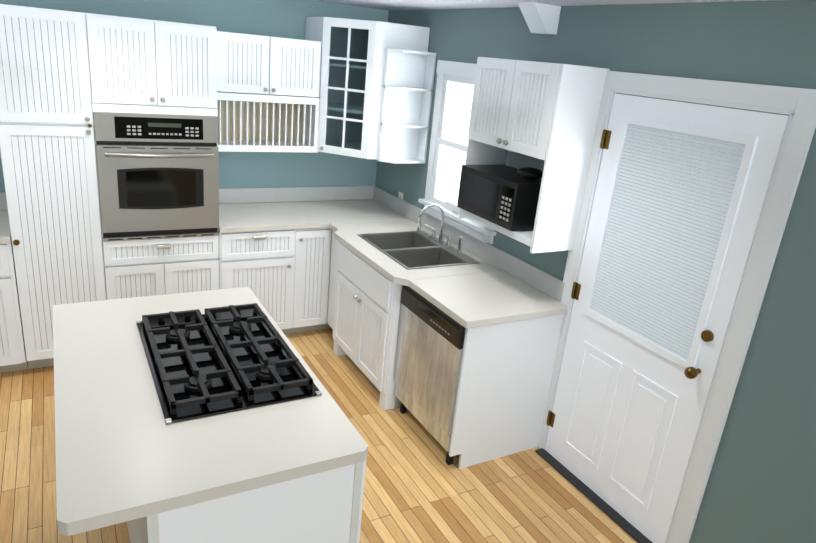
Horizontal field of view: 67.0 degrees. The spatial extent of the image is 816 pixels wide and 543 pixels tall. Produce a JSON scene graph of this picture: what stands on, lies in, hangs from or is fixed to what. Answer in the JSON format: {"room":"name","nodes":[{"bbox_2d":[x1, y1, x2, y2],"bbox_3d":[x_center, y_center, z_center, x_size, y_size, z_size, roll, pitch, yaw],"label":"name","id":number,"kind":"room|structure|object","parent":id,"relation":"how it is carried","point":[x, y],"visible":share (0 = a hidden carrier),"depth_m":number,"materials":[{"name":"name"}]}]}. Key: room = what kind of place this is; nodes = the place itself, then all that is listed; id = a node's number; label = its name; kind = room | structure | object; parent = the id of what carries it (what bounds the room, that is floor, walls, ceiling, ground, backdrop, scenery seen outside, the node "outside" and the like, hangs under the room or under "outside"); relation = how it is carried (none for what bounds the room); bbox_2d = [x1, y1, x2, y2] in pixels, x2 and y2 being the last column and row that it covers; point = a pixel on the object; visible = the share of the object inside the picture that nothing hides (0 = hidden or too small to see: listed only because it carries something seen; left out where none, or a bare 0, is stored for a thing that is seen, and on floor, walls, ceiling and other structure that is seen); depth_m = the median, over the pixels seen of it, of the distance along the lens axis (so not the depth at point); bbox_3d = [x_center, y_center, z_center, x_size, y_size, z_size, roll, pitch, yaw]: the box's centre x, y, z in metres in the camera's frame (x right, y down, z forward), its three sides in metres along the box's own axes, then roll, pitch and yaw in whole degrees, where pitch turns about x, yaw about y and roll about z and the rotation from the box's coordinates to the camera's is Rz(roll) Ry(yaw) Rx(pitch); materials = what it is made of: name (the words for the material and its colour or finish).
{"room":"kitchen","nodes":[
{"label":"kitchen","id":0,"kind":"room"},
{"bbox_2d":[0,0,388,203],"bbox_3d":[-2.093,-0.774,4.369,4.320,2.450,0.100,-5,22,-29],"label":"wall","id":1,"kind":"structure","parent":0,"point":[280,18],"depth_m":4.62,"materials":[{"name":"teal paint"}]},
{"bbox_2d":[217,31,321,152],"bbox_3d":[-1.066,-1.284,4.446,0.791,0.782,0.408,-5,22,-29],"label":"upper cabinet","id":2,"kind":"object","parent":1,"relation":"attached to","point":[268,93],"visible":0.92,"depth_m":4.35,"materials":[{"name":"white painted wood"}]},
{"bbox_2d":[305,17,429,158],"bbox_3d":[-0.350,-1.378,4.653,0.696,0.940,0.691,-5,22,-29],"label":"upper cabinet","id":3,"kind":"object","parent":1,"relation":"attached to","point":[352,67],"visible":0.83,"depth_m":4.43,"materials":[{"name":"white wood"}]},
{"bbox_2d":[0,328,637,542],"bbox_3d":[-0.232,1.784,1.404,4.320,0.060,8.400,-5,22,-29],"label":"floor","id":4,"kind":"structure","parent":0,"point":[418,488],"depth_m":3.24,"materials":[{"name":"brown wood"}]},
{"bbox_2d":[0,239,27,372],"bbox_3d":[-2.768,0.164,3.889,0.561,0.880,0.655,-5,22,-29],"label":"base cabinet","id":5,"kind":"object","parent":4,"relation":"on","point":[12,352],"visible":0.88,"depth_m":3.73,"materials":[{"name":"white wood"}]},
{"bbox_2d":[0,192,10,243],"bbox_3d":[-3.038,-0.242,3.393,1.441,0.157,0.937,-5,22,-29],"label":"countertop","id":6,"kind":"structure","parent":5,"relation":"on","point":[5,234],"depth_m":3.84,"materials":[{"name":"laminate"}]},
{"bbox_2d":[0,4,218,368],"bbox_3d":[-1.933,-0.518,4.084,1.189,2.187,0.681,-5,22,-29],"label":"pantry","id":7,"kind":"object","parent":4,"relation":"on","point":[64,75],"visible":0.65,"depth_m":3.65,"materials":[{"name":"white wood"}]},
{"bbox_2d":[93,112,218,241],"bbox_3d":[-1.681,-0.672,4.097,0.707,0.787,0.697,-5,22,-29],"label":"wall oven","id":8,"kind":"object","parent":7,"relation":"in","point":[158,176],"visible":1,"depth_m":3.86,"materials":[{"name":"silver metal"}]},
{"bbox_2d":[127,459,365,542],"bbox_3d":[-0.790,0.812,2.581,0.699,0.887,1.427,-5,22,-29],"label":"kitchen island","id":9,"kind":"object","parent":4,"relation":"on","point":[324,507],"visible":0.17,"depth_m":1.92,"materials":[{"name":"white wood"}]},
{"bbox_2d":[53,287,367,535],"bbox_3d":[-0.858,0.380,2.380,0.881,0.041,1.482,-5,22,-29],"label":"island countertop","id":10,"kind":"structure","parent":9,"relation":"on","point":[124,452],"depth_m":1.98,"materials":[{"name":"stone"}]},
{"bbox_2d":[136,303,321,423],"bbox_3d":[-0.745,0.313,2.456,0.539,0.054,0.824,-5,22,-29],"label":"cooktop","id":11,"kind":"object","parent":10,"relation":"in","point":[219,360],"visible":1,"depth_m":2.36,"materials":[{"name":"black metal"}]},
{"bbox_2d":[218,229,305,333],"bbox_3d":[-1.214,0.019,4.739,0.599,0.880,0.655,-5,22,-29],"label":"base cabinet","id":12,"kind":"object","parent":4,"relation":"on","point":[283,276],"depth_m":4.46,"materials":[{"name":"white wood"}]},
{"bbox_2d":[302,228,331,331],"bbox_3d":[-0.912,-0.010,4.904,0.339,0.880,0.655,-5,22,-29],"label":"base cabinet","id":13,"kind":"object","parent":4,"relation":"on","point":[318,240],"depth_m":4.67,"materials":[{"name":"white wood"}]},
{"bbox_2d":[218,186,407,232],"bbox_3d":[-0.780,-0.504,4.773,1.476,0.157,0.667,-5,22,-29],"label":"countertop","id":14,"kind":"structure","parent":13,"relation":"on","point":[280,210],"depth_m":4.82,"materials":[{"name":"laminate"}]},
{"bbox_2d":[331,262,490,409],"bbox_3d":[-0.020,0.384,4.304,0.740,0.700,0.850,-5,22,-29],"label":"base cabinet","id":15,"kind":"object","parent":4,"relation":"on","point":[366,305],"depth_m":3.90,"materials":[{"name":"white wood"}]},
{"bbox_2d":[329,186,567,328],"bbox_3d":[-0.020,-0.226,4.192,0.747,0.157,2.477,-5,22,-29],"label":"countertop","id":16,"kind":"structure","parent":15,"relation":"on","point":[495,285],"depth_m":3.64,"materials":[{"name":"stone"}]},
{"bbox_2d":[357,230,479,269],"bbox_3d":[0.045,-0.075,4.155,0.531,0.182,0.742,-5,22,-29],"label":"sink","id":17,"kind":"object","parent":16,"relation":"in","point":[407,250],"visible":0.54,"depth_m":4.19,"materials":[{"name":"silver metal"}]},
{"bbox_2d":[417,203,462,253],"bbox_3d":[0.190,-0.305,4.143,0.226,0.285,0.388,-5,22,-29],"label":"faucet","id":18,"kind":"object","parent":16,"relation":"on","point":[440,241],"visible":1,"depth_m":4.18,"materials":[{"name":"silver metal"}]},
{"bbox_2d":[394,285,465,464],"bbox_3d":[0.354,0.555,3.660,0.630,0.872,0.639,-5,22,-29],"label":"dishwasher","id":19,"kind":"object","parent":4,"relation":"on","point":[430,342],"visible":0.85,"depth_m":3.45,"materials":[{"name":"grey"}]},
{"bbox_2d":[313,0,767,10],"bbox_3d":[-0.001,-0.575,0.577,4.320,0.060,8.400,-5,22,-29],"label":"ceiling","id":20,"kind":"structure","parent":0,"point":[392,5],"depth_m":3.65,"materials":[{"name":"white paint"}]},
{"bbox_2d":[518,2,560,34],"bbox_3d":[0.689,-1.349,3.290,0.187,0.140,0.135,-5,22,-29],"label":"box","id":21,"kind":"object","parent":20,"relation":"attached to","point":[540,18],"visible":0.96,"depth_m":3.26,"materials":[{"name":"white"}]},
{"bbox_2d":[375,0,815,542],"bbox_3d":[1.729,0.432,2.000,0.100,2.450,8.200,-5,22,-29],"label":"wall","id":22,"kind":"structure","parent":0,"point":[761,486],"depth_m":2.52,"materials":[{"name":"teal paint"}]},
{"bbox_2d":[398,192,402,199],"bbox_3d":[-0.062,-0.583,4.984,0.010,0.115,0.070,-5,22,-29],"label":"outlet","id":23,"kind":"object","parent":22,"relation":"attached to","point":[400,195],"visible":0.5,"depth_m":4.97,"materials":[{"name":"white plastic"}]},
{"bbox_2d":[377,48,436,163],"bbox_3d":[-0.013,-1.179,4.441,0.342,0.780,0.124,-5,22,-29],"label":"shelf","id":24,"kind":"object","parent":22,"relation":"attached to","point":[408,82],"visible":1,"depth_m":4.47,"materials":[{"name":"white wood"}]},
{"bbox_2d":[418,60,505,243],"bbox_3d":[0.362,-0.822,4.112,0.060,1.077,0.905,-5,22,-29],"label":"window","id":25,"kind":"structure","parent":22,"relation":"in","point":[451,117],"depth_m":4.26,"materials":[{"name":"white wood"}]},
{"bbox_2d":[445,57,609,252],"bbox_3d":[0.593,-0.683,3.432,0.328,0.928,0.865,-5,22,-29],"label":"upper cabinet","id":26,"kind":"object","parent":22,"relation":"attached to","point":[542,117],"visible":0.94,"depth_m":3.14,"materials":[{"name":"white wood"}]},
{"bbox_2d":[457,165,541,230],"bbox_3d":[0.564,-0.427,3.501,0.315,0.259,0.525,-5,22,-29],"label":"microwave","id":27,"kind":"object","parent":26,"relation":"in","point":[505,197],"visible":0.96,"depth_m":3.34,"materials":[{"name":"black plastic"}]},
{"bbox_2d":[517,167,542,178],"bbox_3d":[0.664,-0.532,3.342,0.150,0.060,0.146,-5,22,-29],"label":"bowl","id":28,"kind":"object","parent":27,"relation":"on","point":[529,173],"visible":1,"depth_m":3.29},
{"bbox_2d":[545,93,788,542],"bbox_3d":[1.080,0.242,2.949,0.092,2.038,0.860,-5,22,-29],"label":"door","id":29,"kind":"structure","parent":22,"relation":"in","point":[681,190],"depth_m":2.87,"materials":[{"name":"white paint"}]},
{"bbox_2d":[535,71,815,542],"bbox_3d":[1.093,0.200,2.939,0.070,2.150,1.060,-5,22,-29],"label":"door frame","id":30,"kind":"structure","parent":22,"relation":"attached to","point":[798,105],"depth_m":2.60,"materials":[{"name":"white painted wood"}]}
]}

